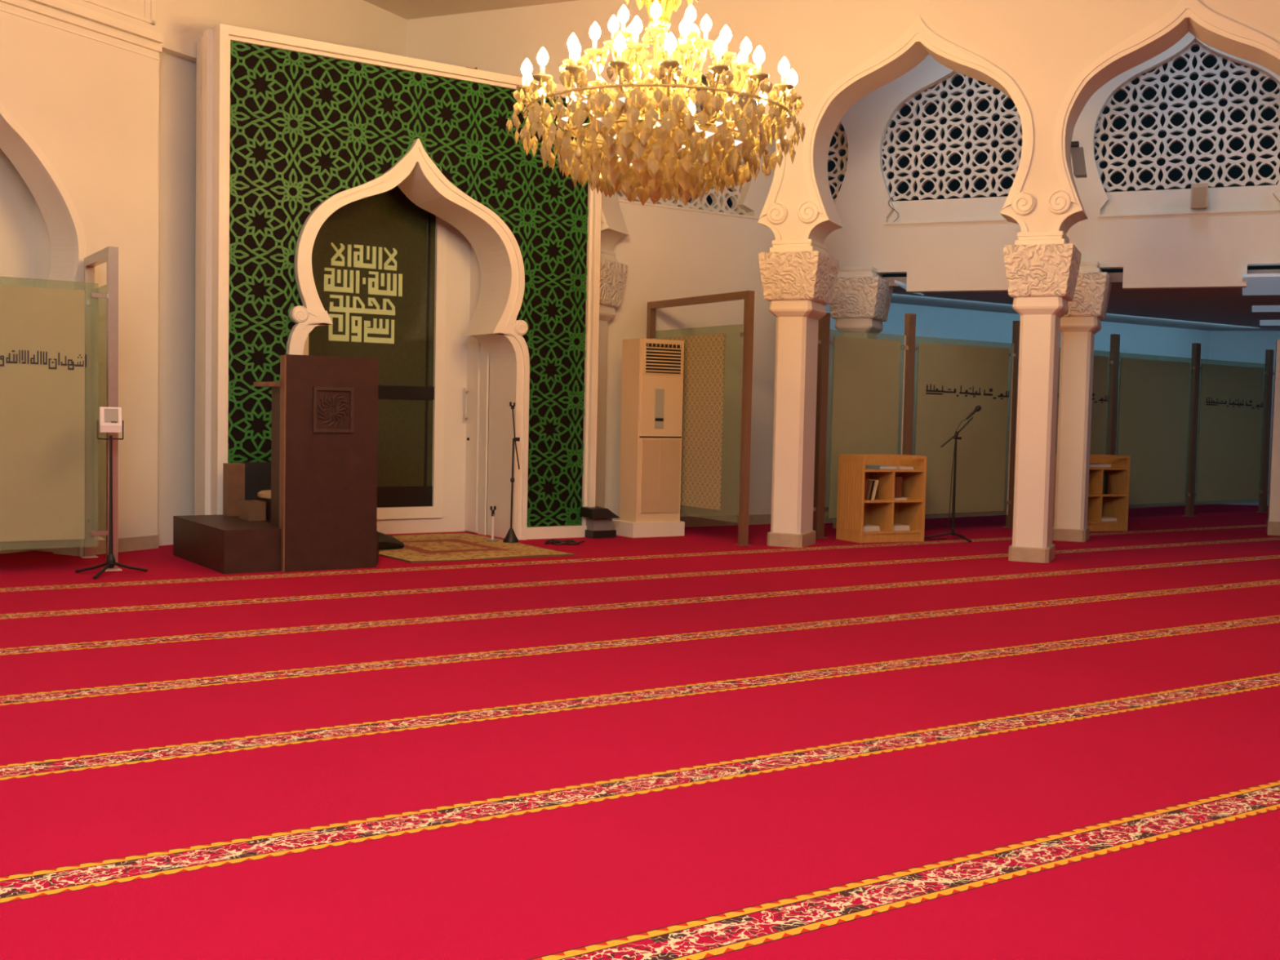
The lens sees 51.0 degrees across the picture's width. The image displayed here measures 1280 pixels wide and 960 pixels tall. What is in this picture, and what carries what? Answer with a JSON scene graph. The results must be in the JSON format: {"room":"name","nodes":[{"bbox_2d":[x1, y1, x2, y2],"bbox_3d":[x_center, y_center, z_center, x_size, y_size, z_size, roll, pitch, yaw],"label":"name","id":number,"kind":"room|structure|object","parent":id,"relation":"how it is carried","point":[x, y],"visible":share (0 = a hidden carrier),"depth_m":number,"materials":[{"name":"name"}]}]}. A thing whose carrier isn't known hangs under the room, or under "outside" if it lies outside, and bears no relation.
{"room":"mosque","nodes":[
{"label":"mosque","id":0,"kind":"room"},
{"bbox_2d":[0,0,407,555],"bbox_3d":[-6.021,-2.000,8.460,0.700,5.400,13.950,3,3,27],"label":"wall","id":1,"kind":"structure","parent":0,"point":[116,126],"depth_m":11.22,"materials":[{"name":"paint"}]},
{"bbox_2d":[0,102,86,555],"bbox_3d":[-4.974,-1.311,9.812,0.038,3.933,2.260,3,3,27],"label":"trim","id":2,"kind":"structure","parent":1,"relation":"attached to","point":[77,277],"depth_m":10.57,"materials":[{"name":"white paint"}]},
{"bbox_2d":[0,0,164,60],"bbox_3d":[-6.412,-3.947,6.700,0.075,1.150,10.400,3,3,27],"label":"trim","id":3,"kind":"structure","parent":1,"relation":"attached to","point":[63,6],"depth_m":10.78,"materials":[{"name":"white paint"}]},
{"bbox_2d":[94,534,158,555],"bbox_3d":[-4.344,0.543,11.226,0.034,0.115,0.780,3,3,27],"label":"baseboard","id":4,"kind":"structure","parent":1,"relation":"attached to","point":[147,542],"depth_m":11.31,"materials":[{"name":"beige stone"}]},
{"bbox_2d":[377,222,489,533],"bbox_3d":[-2.484,-1.373,12.928,2.220,3.850,0.540,-1,3,-34],"label":"wall niche","id":5,"kind":"object","parent":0,"point":[464,277],"visible":0.18,"depth_m":13.61,"materials":[{"name":"paint"}]},
{"bbox_2d":[302,185,447,519],"bbox_3d":[-2.601,-1.284,13.108,1.505,3.350,0.050,-1,3,-34],"label":"window","id":6,"kind":"structure","parent":5,"relation":"attached to","point":[379,261],"depth_m":13.25,"materials":[{"name":"glass"}]},
{"bbox_2d":[462,337,489,534],"bbox_3d":[-1.674,-0.460,13.544,0.081,2.000,0.460,-1,3,-34],"label":"door","id":7,"kind":"structure","parent":5,"relation":"attached to","point":[477,418],"depth_m":13.53,"materials":[{"name":"white paint"}]},
{"bbox_2d":[363,0,577,19],"bbox_3d":[2.596,-4.390,4.952,17.900,0.100,19.200,2,3,23],"label":"ceiling","id":8,"kind":"structure","parent":0,"point":[406,9],"depth_m":13.82,"materials":[{"name":"paint"}]},
{"bbox_2d":[506,0,805,205],"bbox_3d":[0.131,-3.189,8.663,1.914,2.759,1.921,2,3,7],"label":"chandelier","id":9,"kind":"object","parent":8,"relation":"hanging from","point":[644,157],"visible":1,"depth_m":8.25,"materials":[{"name":"gold metal"}]},
{"bbox_2d":[0,503,1279,959],"bbox_3d":[1.324,0.805,10.598,46.000,0.100,32.000,-1,3,-34],"label":"floor","id":10,"kind":"structure","parent":0,"point":[697,744],"depth_m":4.96,"materials":[{"name":"red carpet"}]},
{"bbox_2d":[80,246,122,571],"bbox_3d":[-4.159,-0.547,10.334,0.120,2.390,1.060,-1,3,-32],"label":"frame","id":11,"kind":"object","parent":10,"relation":"on","point":[109,255],"visible":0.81,"depth_m":9.98,"materials":[{"name":"metal"}]},
{"bbox_2d":[0,284,107,542],"bbox_3d":[-4.732,-0.466,9.387,1.920,1.940,0.032,-1,3,-34],"label":"screen","id":12,"kind":"object","parent":11,"relation":"attached to","point":[43,357],"visible":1,"depth_m":9.66,"materials":[{"name":"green glass"}]},
{"bbox_2d":[75,435,147,579],"bbox_3d":[-3.790,0.183,9.708,0.480,1.008,0.444,-1,3,-34],"label":"tripod stand","id":13,"kind":"object","parent":10,"relation":"on","point":[110,562],"visible":1,"depth_m":9.70,"materials":[{"name":"black metal"}]},
{"bbox_2d":[97,406,123,439],"bbox_3d":[-3.815,-0.408,9.661,0.178,0.235,0.195,0,3,-24],"label":"monitor speaker","id":14,"kind":"object","parent":13,"relation":"on","point":[109,418],"visible":1,"depth_m":9.59},
{"bbox_2d":[104,408,118,422],"bbox_3d":[-3.783,-0.461,9.598,0.094,0.099,0.050,0,3,-24],"label":"grille","id":15,"kind":"object","parent":14,"relation":"attached to","point":[111,415],"depth_m":9.59,"materials":[{"name":"white plastic"}]},
{"bbox_2d":[173,354,378,573],"bbox_3d":[-2.861,-0.164,10.794,1.360,1.635,1.465,-1,3,-34],"label":"pulpit","id":16,"kind":"object","parent":10,"relation":"on","point":[321,475],"visible":1,"depth_m":10.27,"materials":[{"name":"brown wood"}]},
{"bbox_2d":[257,489,271,500],"bbox_3d":[-2.844,0.120,11.105,0.600,0.075,0.380,-1,3,-34],"label":"cushion","id":17,"kind":"object","parent":16,"relation":"on","point":[264,495],"visible":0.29,"depth_m":10.90,"materials":[{"name":"beige fabric"}]},
{"bbox_2d":[253,381,279,386],"bbox_3d":[-2.563,-0.736,10.448,0.790,0.035,0.350,-1,3,-34],"label":"shelf","id":18,"kind":"object","parent":16,"relation":"attached to","point":[268,384],"depth_m":10.13,"materials":[{"name":"brown wood"}]},
{"bbox_2d":[194,23,602,539],"bbox_3d":[-2.163,-1.624,12.539,3.824,4.405,0.758,-1,3,-34],"label":"mihrab front","id":19,"kind":"object","parent":10,"relation":"on","point":[291,131],"visible":0.87,"depth_m":12.08,"materials":[{"name":"white paint"}]},
{"bbox_2d":[378,533,576,563],"bbox_3d":[-1.795,0.600,12.144,1.550,0.017,2.140,-1,3,-34],"label":"rug","id":20,"kind":"object","parent":10,"relation":"on","point":[451,547],"visible":0.77,"depth_m":11.83,"materials":[{"name":"beige fabric"}]},
{"bbox_2d":[377,532,404,548],"bbox_3d":[-2.284,0.528,11.714,0.420,0.149,0.288,-1,3,-34],"label":"cloth bag","id":21,"kind":"object","parent":20,"relation":"on","point":[385,541],"visible":0.5,"depth_m":11.68,"materials":[{"name":"black fabric"}]},
{"bbox_2d":[486,506,498,541],"bbox_3d":[-1.389,0.411,12.658,0.120,0.327,0.120,-1,3,-34],"label":"stand","id":22,"kind":"object","parent":20,"relation":"on","point":[491,507],"visible":1,"depth_m":12.65,"materials":[{"name":"grey plastic"}]},
{"bbox_2d":[502,401,519,542],"bbox_3d":[-1.198,-0.073,12.561,0.150,1.312,0.148,-1,3,-34],"label":"microphone stand","id":23,"kind":"object","parent":20,"relation":"on","point":[510,537],"visible":1,"depth_m":12.55,"materials":[{"name":"black metal"}]},
{"bbox_2d":[544,538,584,545],"bbox_3d":[-0.715,0.587,12.665,0.380,0.039,0.165,1,3,-4],"label":"cable","id":24,"kind":"object","parent":10,"relation":"on","point":[553,541],"visible":1,"depth_m":12.60,"materials":[{"name":"black plastic"}]},
{"bbox_2d":[579,506,620,538],"bbox_3d":[-0.406,0.422,13.428,0.330,0.305,0.260,-1,3,-34],"label":"box","id":25,"kind":"object","parent":10,"relation":"on","point":[599,522],"visible":1,"depth_m":13.35,"materials":[{"name":"black plastic"}]},
{"bbox_2d":[595,248,627,507],"bbox_3d":[-0.574,-0.922,13.944,0.594,2.930,0.744,2,3,23],"label":"column","id":26,"kind":"structure","parent":10,"relation":"on","point":[613,274],"depth_m":13.95,"materials":[{"name":"white paint"}]},
{"bbox_2d":[612,520,684,537],"bbox_3d":[0.086,0.495,13.794,0.635,0.145,0.390,-1,3,-34],"label":"plinth","id":27,"kind":"object","parent":10,"relation":"on","point":[633,530],"visible":0.79,"depth_m":13.62,"materials":[{"name":"white paint"}]},
{"bbox_2d":[618,337,684,523],"bbox_3d":[0.123,-0.504,13.748,0.545,1.855,0.339,-1,3,-34],"label":"air conditioner","id":28,"kind":"object","parent":27,"relation":"on","point":[652,385],"visible":1,"depth_m":13.61,"materials":[{"name":"beige plastic"}]},
{"bbox_2d":[640,438,680,513],"bbox_3d":[0.210,-0.044,13.649,0.470,0.760,0.016,-1,3,-34],"label":"panel","id":29,"kind":"object","parent":28,"relation":"attached to","point":[660,458],"depth_m":13.64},
{"bbox_2d":[641,338,684,374],"bbox_3d":[0.233,-1.244,13.588,0.505,0.345,0.013,-1,3,-34],"label":"outlet","id":30,"kind":"object","parent":28,"relation":"attached to","point":[659,357],"depth_m":13.58,"materials":[{"name":"beige plastic"}]},
{"bbox_2d":[646,290,754,546],"bbox_3d":[0.560,-0.637,13.647,0.120,2.440,1.923,0,3,-31],"label":"glass screen","id":31,"kind":"object","parent":10,"relation":"on","point":[704,362],"visible":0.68,"depth_m":13.41,"materials":[{"name":"brown glass"}]},
{"bbox_2d":[758,239,839,547],"bbox_3d":[1.514,-0.831,13.045,0.594,2.930,0.744,2,3,23],"label":"column","id":32,"kind":"structure","parent":10,"relation":"on","point":[798,277],"depth_m":12.83,"materials":[{"name":"beige stone"}]},
{"bbox_2d":[813,312,833,538],"bbox_3d":[1.870,-0.558,13.832,0.240,2.320,0.120,-1,3,-34],"label":"post","id":33,"kind":"object","parent":10,"relation":"on","point":[824,330],"visible":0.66,"depth_m":13.80,"materials":[{"name":"brown wood"}]},
{"bbox_2d":[824,334,906,518],"bbox_3d":[2.389,-0.559,14.224,1.164,2.005,0.016,-1,4,-37],"label":"screen","id":34,"kind":"object","parent":33,"relation":"attached to","point":[865,387],"visible":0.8,"depth_m":14.17,"materials":[{"name":"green glass"}]},
{"bbox_2d":[829,266,893,528],"bbox_3d":[2.466,-0.922,15.247,0.594,2.930,0.744,2,3,23],"label":"column","id":35,"kind":"structure","parent":10,"relation":"on","point":[860,305],"depth_m":14.91,"materials":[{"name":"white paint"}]},
{"bbox_2d":[835,453,926,542],"bbox_3d":[2.476,0.182,13.766,0.788,0.876,0.440,0,3,-25],"label":"bookcase","id":36,"kind":"object","parent":10,"relation":"on","point":[853,512],"visible":0.92,"depth_m":13.71,"materials":[{"name":"brown wood"}]},
{"bbox_2d":[864,479,868,500],"bbox_3d":[2.225,0.093,13.566,0.065,0.208,0.200,0,3,-25],"label":"book","id":37,"kind":"object","parent":36,"relation":"on","point":[866,481],"visible":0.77,"depth_m":13.48,"materials":[{"name":"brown paper"}]},
{"bbox_2d":[866,480,872,500],"bbox_3d":[2.269,0.099,13.576,0.067,0.198,0.200,0,3,-25],"label":"book","id":38,"kind":"object","parent":36,"relation":"on","point":[870,482],"visible":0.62,"depth_m":13.49,"materials":[{"name":"brown paper"}]},
{"bbox_2d":[869,480,875,500],"bbox_3d":[2.294,0.099,13.588,0.063,0.198,0.200,0,3,-25],"label":"book","id":39,"kind":"object","parent":36,"relation":"on","point":[873,483],"visible":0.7,"depth_m":13.50,"materials":[{"name":"black paper"}]},
{"bbox_2d":[863,529,880,531],"bbox_3d":[2.284,0.503,13.619,0.225,0.015,0.220,0,3,-25],"label":"book","id":40,"kind":"object","parent":36,"relation":"on","point":[864,530],"visible":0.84,"depth_m":13.52,"materials":[{"name":"white paper"}]},
{"bbox_2d":[863,528,879,529],"bbox_3d":[2.285,0.487,13.623,0.219,0.015,0.212,0,3,-25],"label":"book","id":41,"kind":"object","parent":40,"relation":"on","point":[864,528],"visible":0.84,"depth_m":13.53,"materials":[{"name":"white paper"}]},
{"bbox_2d":[863,524,879,528],"bbox_3d":[2.287,0.471,13.627,0.213,0.015,0.204,0,3,-25],"label":"book","id":42,"kind":"object","parent":41,"relation":"on","point":[864,526],"visible":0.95,"depth_m":13.56,"materials":[{"name":"white paper"}]},
{"bbox_2d":[868,479,879,500],"bbox_3d":[2.326,0.098,13.592,0.080,0.201,0.200,0,3,-25],"label":"book","id":43,"kind":"object","parent":36,"relation":"on","point":[876,482],"visible":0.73,"depth_m":13.50,"materials":[{"name":"white paper"}]},
{"bbox_2d":[865,465,897,469],"bbox_3d":[2.466,-0.131,13.693,0.220,0.032,0.250,0,3,-25],"label":"book","id":44,"kind":"object","parent":36,"relation":"on","point":[877,467],"visible":1,"depth_m":13.61,"materials":[{"name":"white paper"}]},
{"bbox_2d":[893,497,906,499],"bbox_3d":[2.616,0.189,13.733,0.195,0.018,0.140,0,3,-25],"label":"book","id":45,"kind":"object","parent":36,"relation":"on","point":[902,498],"visible":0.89,"depth_m":13.68,"materials":[{"name":"white paper"}]},
{"bbox_2d":[894,475,902,497],"bbox_3d":[2.574,0.069,13.761,0.137,0.214,0.200,0,3,-25],"label":"book","id":46,"kind":"object","parent":45,"relation":"on","point":[898,480],"visible":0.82,"depth_m":13.68,"materials":[{"name":"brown paper"}]},
{"bbox_2d":[893,528,910,530],"bbox_3d":[2.619,0.502,13.775,0.225,0.015,0.220,0,3,-25],"label":"book","id":47,"kind":"object","parent":36,"relation":"on","point":[893,529],"visible":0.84,"depth_m":13.68,"materials":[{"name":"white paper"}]},
{"bbox_2d":[893,527,910,528],"bbox_3d":[2.620,0.486,13.779,0.219,0.015,0.212,0,3,-25],"label":"book","id":48,"kind":"object","parent":47,"relation":"on","point":[893,527],"visible":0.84,"depth_m":13.69,"materials":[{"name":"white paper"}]},
{"bbox_2d":[893,524,909,527],"bbox_3d":[2.622,0.470,13.783,0.213,0.015,0.204,0,3,-25],"label":"book","id":49,"kind":"object","parent":48,"relation":"on","point":[894,525],"visible":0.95,"depth_m":13.72,"materials":[{"name":"white paper"}]},
{"bbox_2d":[897,466,913,469],"bbox_3d":[2.672,-0.127,13.773,0.180,0.024,0.220,0,3,-25],"label":"book","id":50,"kind":"object","parent":36,"relation":"on","point":[898,467],"visible":0.75,"depth_m":13.68,"materials":[{"name":"white paper"}]},
{"bbox_2d":[900,313,918,455],"bbox_3d":[2.910,-0.610,14.614,0.240,2.390,0.120,-1,3,-34],"label":"post","id":51,"kind":"object","parent":10,"relation":"on","point":[909,318],"visible":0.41,"depth_m":14.56,"materials":[{"name":"brown wood"}]},
{"bbox_2d":[915,342,1013,515],"bbox_3d":[3.650,-0.579,15.172,1.715,2.005,0.020,-1,4,-37],"label":"screen","id":52,"kind":"object","parent":51,"relation":"attached to","point":[953,380],"visible":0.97,"depth_m":15.18,"materials":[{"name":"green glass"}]},
{"bbox_2d":[924,537,946,540],"bbox_3d":[3.036,0.615,13.877,0.403,0.010,0.051,-1,3,-34],"label":"cable","id":53,"kind":"object","parent":10,"relation":"on","point":[940,538],"visible":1,"depth_m":13.91,"materials":[{"name":"black plastic"}]},
{"bbox_2d":[924,405,981,542],"bbox_3d":[3.324,-0.077,13.926,0.523,1.405,0.499,-1,3,-34],"label":"boom microphone stand","id":54,"kind":"object","parent":10,"relation":"on","point":[978,408],"visible":0.98,"depth_m":13.94,"materials":[{"name":"black metal"}]},
{"bbox_2d":[1002,320,1020,528],"bbox_3d":[4.391,-0.649,15.727,0.240,2.420,0.120,-1,3,-34],"label":"post","id":55,"kind":"object","parent":10,"relation":"on","point":[1015,328],"visible":0.68,"depth_m":15.69,"materials":[{"name":"brown wood"}]},
{"bbox_2d":[1055,352,1108,454],"bbox_3d":[5.202,-0.608,16.413,1.972,2.005,0.020,-1,4,-40],"label":"screen","id":56,"kind":"object","parent":55,"relation":"attached to","point":[1100,363],"visible":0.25,"depth_m":16.86,"materials":[{"name":"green glass"}]},
{"bbox_2d":[1003,231,1081,563],"bbox_3d":[3.602,-0.741,12.146,0.594,2.930,0.744,2,3,23],"label":"column","id":57,"kind":"structure","parent":10,"relation":"on","point":[1042,268],"depth_m":11.92,"materials":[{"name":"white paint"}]},
{"bbox_2d":[1052,261,1111,542],"bbox_3d":[4.645,-0.827,14.308,0.594,2.930,0.744,2,3,23],"label":"column","id":58,"kind":"structure","parent":10,"relation":"on","point":[1089,305],"depth_m":14.09,"materials":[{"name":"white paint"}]},
{"bbox_2d":[1053,453,1130,531],"bbox_3d":[5.259,0.145,15.697,0.788,0.876,0.440,0,3,-22],"label":"bookcase","id":59,"kind":"object","parent":10,"relation":"on","point":[1115,504],"visible":0.41,"depth_m":15.66,"materials":[{"name":"brown wood"}]},
{"bbox_2d":[1089,463,1111,467],"bbox_3d":[5.269,-0.171,15.633,0.350,0.037,0.250,0,3,-22],"label":"book","id":60,"kind":"object","parent":59,"relation":"on","point":[1091,465],"visible":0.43,"depth_m":15.53,"materials":[{"name":"white paper"}]},
{"bbox_2d":[1102,473,1105,493],"bbox_3d":[5.343,0.039,15.639,0.030,0.243,0.200,0,3,-22],"label":"book","id":61,"kind":"object","parent":59,"relation":"on","point":[1104,475],"visible":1,"depth_m":15.55,"materials":[{"name":"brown paper"}]},
{"bbox_2d":[1103,471,1108,493],"bbox_3d":[5.378,0.034,15.652,0.035,0.253,0.200,0,3,-22],"label":"book","id":62,"kind":"object","parent":59,"relation":"on","point":[1106,473],"visible":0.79,"depth_m":15.56,"materials":[{"name":"black paper"}]},
{"bbox_2d":[1101,516,1117,521],"bbox_3d":[5.413,0.455,15.703,0.250,0.037,0.220,0,3,-22],"label":"book","id":63,"kind":"object","parent":59,"relation":"on","point":[1103,518],"visible":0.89,"depth_m":15.61,"materials":[{"name":"white paper"}]},
{"bbox_2d":[1107,474,1111,493],"bbox_3d":[5.412,0.044,15.667,0.030,0.233,0.200,0,3,-22],"label":"book","id":64,"kind":"object","parent":59,"relation":"on","point":[1109,475],"visible":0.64,"depth_m":15.57,"materials":[{"name":"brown paper"}]},
{"bbox_2d":[1106,333,1121,454],"bbox_3d":[6.013,-0.663,17.095,0.240,2.380,0.120,-1,3,-34],"label":"post","id":65,"kind":"object","parent":10,"relation":"on","point":[1113,362],"visible":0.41,"depth_m":17.05,"materials":[{"name":"brown wood"}]},
{"bbox_2d":[1116,357,1190,504],"bbox_3d":[6.780,-0.639,17.703,1.806,2.005,0.016,-1,4,-38],"label":"screen","id":66,"kind":"object","parent":65,"relation":"attached to","point":[1154,394],"visible":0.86,"depth_m":17.70,"materials":[{"name":"green fabric"}]},
{"bbox_2d":[1182,342,1201,516],"bbox_3d":[7.548,-0.681,18.307,0.240,2.360,0.120,-1,3,-34],"label":"post","id":67,"kind":"object","parent":10,"relation":"on","point":[1195,368],"visible":1,"depth_m":18.28,"materials":[{"name":"brown wood"}]},
{"bbox_2d":[1195,364,1264,501],"bbox_3d":[8.318,-0.666,18.884,1.773,2.005,0.020,-1,4,-37],"label":"screen","id":68,"kind":"object","parent":67,"relation":"attached to","point":[1231,404],"visible":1,"depth_m":18.85,"materials":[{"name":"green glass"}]},
{"bbox_2d":[1255,349,1274,512],"bbox_3d":[9.086,-0.706,19.461,0.240,2.360,0.120,-1,3,-34],"label":"post","id":69,"kind":"object","parent":10,"relation":"on","point":[1268,372],"visible":0.93,"depth_m":19.43,"materials":[{"name":"brown wood"}]},
{"bbox_2d":[1266,339,1279,535],"bbox_3d":[7.529,-0.487,15.552,0.380,2.250,0.420,2,3,23],"label":"pier","id":70,"kind":"object","parent":10,"relation":"on","point":[1273,528],"visible":1,"depth_m":15.44,"materials":[{"name":"white paint"}]},
{"bbox_2d":[604,94,776,519],"bbox_3d":[0.516,-2.179,14.805,2.670,5.400,0.185,-1,3,-34],"label":"wall","id":71,"kind":"structure","parent":0,"point":[669,252],"depth_m":14.91,"materials":[{"name":"paint"}]},
{"bbox_2d":[616,75,747,215],"bbox_3d":[0.441,-3.982,14.731,2.280,1.995,0.080,-1,3,-34],"label":"lattice screen","id":72,"kind":"object","parent":71,"relation":"attached to","point":[719,203],"visible":0.04,"depth_m":14.99,"materials":[{"name":"paint"}]},
{"bbox_2d":[680,514,771,527],"bbox_3d":[0.948,0.459,15.178,1.550,0.115,0.034,-1,3,-34],"label":"baseboard","id":73,"kind":"structure","parent":71,"relation":"attached to","point":[753,519],"depth_m":15.14,"materials":[{"name":"beige stone"}]},
{"bbox_2d":[406,0,1279,251],"bbox_3d":[5.215,-1.905,11.411,17.200,5.400,0.500,2,3,23],"label":"wall","id":74,"kind":"structure","parent":0,"point":[1043,46],"depth_m":12.49,"materials":[{"name":"paint"}]},
{"bbox_2d":[600,50,787,239],"bbox_3d":[0.418,-3.302,13.130,2.172,2.008,0.073,2,3,23],"label":"trim","id":75,"kind":"structure","parent":74,"relation":"attached to","point":[776,213],"depth_m":12.78,"materials":[{"name":"white paint"}]},
{"bbox_2d":[797,15,1035,239],"bbox_3d":[2.506,-3.211,12.230,2.172,2.008,0.073,2,3,23],"label":"trim","id":76,"kind":"structure","parent":74,"relation":"attached to","point":[1023,203],"depth_m":12.17,"materials":[{"name":"white paint"}]},
{"bbox_2d":[1071,141,1086,177],"bbox_3d":[4.005,-2.925,12.242,0.160,0.300,0.180,2,3,23],"label":"wall speaker","id":77,"kind":"object","parent":74,"relation":"attached to","point":[1077,153],"visible":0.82,"depth_m":12.19,"materials":[{"name":"grey plastic"}]},
{"bbox_2d":[1046,0,1279,231],"bbox_3d":[4.594,-3.120,11.331,2.172,2.008,0.073,2,3,23],"label":"trim","id":78,"kind":"structure","parent":74,"relation":"attached to","point":[1059,202],"depth_m":11.47,"materials":[{"name":"white paint"}]},
{"bbox_2d":[666,31,1279,293],"bbox_3d":[6.650,-1.978,13.470,14.800,5.400,0.220,2,3,23],"label":"wall","id":79,"kind":"structure","parent":0,"point":[1158,242],"depth_m":14.20,"materials":[{"name":"paint"}]},
{"bbox_2d":[827,120,848,203],"bbox_3d":[2.324,-3.881,15.334,0.570,1.425,0.080,2,3,23],"label":"lattice screen","id":80,"kind":"object","parent":79,"relation":"attached to","point":[841,134],"visible":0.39,"depth_m":15.33,"materials":[{"name":"paint"}]},
{"bbox_2d":[888,195,898,222],"bbox_3d":[2.829,-3.023,14.968,0.126,0.296,0.007,2,3,23],"label":"wire","id":81,"kind":"object","parent":79,"relation":"hanging from","point":[893,196],"visible":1,"depth_m":14.97,"materials":[{"name":"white plastic"}]},
{"bbox_2d":[881,71,1022,201],"bbox_3d":[3.630,-3.967,14.765,2.280,1.710,0.080,2,3,23],"label":"lattice screen","id":82,"kind":"object","parent":79,"relation":"attached to","point":[966,82],"visible":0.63,"depth_m":14.81,"materials":[{"name":"paint"}]},
{"bbox_2d":[1093,41,1279,191],"bbox_3d":[5.718,-3.876,13.866,2.280,1.710,0.080,2,3,23],"label":"lattice screen","id":83,"kind":"object","parent":79,"relation":"attached to","point":[1242,68],"visible":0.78,"depth_m":13.85,"materials":[{"name":"paint"}]},
{"bbox_2d":[1190,182,1208,209],"bbox_3d":[5.722,-2.892,13.715,0.160,0.240,0.257,2,3,23],"label":"wall speaker","id":84,"kind":"object","parent":79,"relation":"attached to","point":[1199,192],"visible":1,"depth_m":13.60,"materials":[{"name":"grey plastic"}]},
{"bbox_2d":[1191,186,1206,206],"bbox_3d":[5.673,-2.872,13.602,0.130,0.190,0.009,2,3,23],"label":"grille","id":85,"kind":"object","parent":84,"relation":"attached to","point":[1198,193],"depth_m":13.60,"materials":[{"name":"white plastic"}]},
{"bbox_2d":[824,302,1209,515],"bbox_3d":[5.061,-1.081,18.811,9.600,3.000,0.150,-1,3,-34],"label":"wall","id":86,"kind":"structure","parent":0,"point":[935,325],"depth_m":18.53,"materials":[{"name":"paint"}]},
{"bbox_2d":[882,269,1279,330],"bbox_3d":[6.606,-2.423,20.280,20.500,0.100,12.330,2,3,23],"label":"ceiling","id":87,"kind":"structure","parent":0,"point":[1195,308],"depth_m":17.01,"materials":[{"name":"paint"}]},
{"bbox_2d":[894,280,924,295],"bbox_3d":[3.085,-2.208,15.425,0.092,0.032,1.578,2,3,22],"label":"ceiling panel","id":88,"kind":"object","parent":87,"relation":"attached to","point":[903,285],"visible":0.36,"depth_m":15.02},
{"bbox_2d":[1242,273,1279,295],"bbox_3d":[7.004,-2.056,14.098,1.223,0.032,2.077,3,3,24],"label":"ceiling panel","id":89,"kind":"object","parent":87,"relation":"attached to","point":[1257,284],"visible":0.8,"depth_m":14.06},
{"bbox_2d":[1252,305,1279,311],"bbox_3d":[8.470,-2.162,16.809,1.472,0.032,0.893,2,3,23],"label":"ceiling panel","id":90,"kind":"object","parent":87,"relation":"attached to","point":[1255,308],"visible":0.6,"depth_m":16.93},
{"bbox_2d":[1259,320,1279,325],"bbox_3d":[9.596,-2.251,19.069,1.446,0.032,0.996,3,3,26],"label":"ceiling panel","id":91,"kind":"object","parent":87,"relation":"attached to","point":[1262,322],"visible":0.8,"depth_m":19.26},
{"bbox_2d":[1202,330,1279,506],"bbox_3d":[13.248,-0.964,20.004,9.000,3.000,0.150,2,3,19],"label":"wall","id":92,"kind":"structure","parent":0,"point":[1227,348],"depth_m":21.18,"materials":[{"name":"paint"}]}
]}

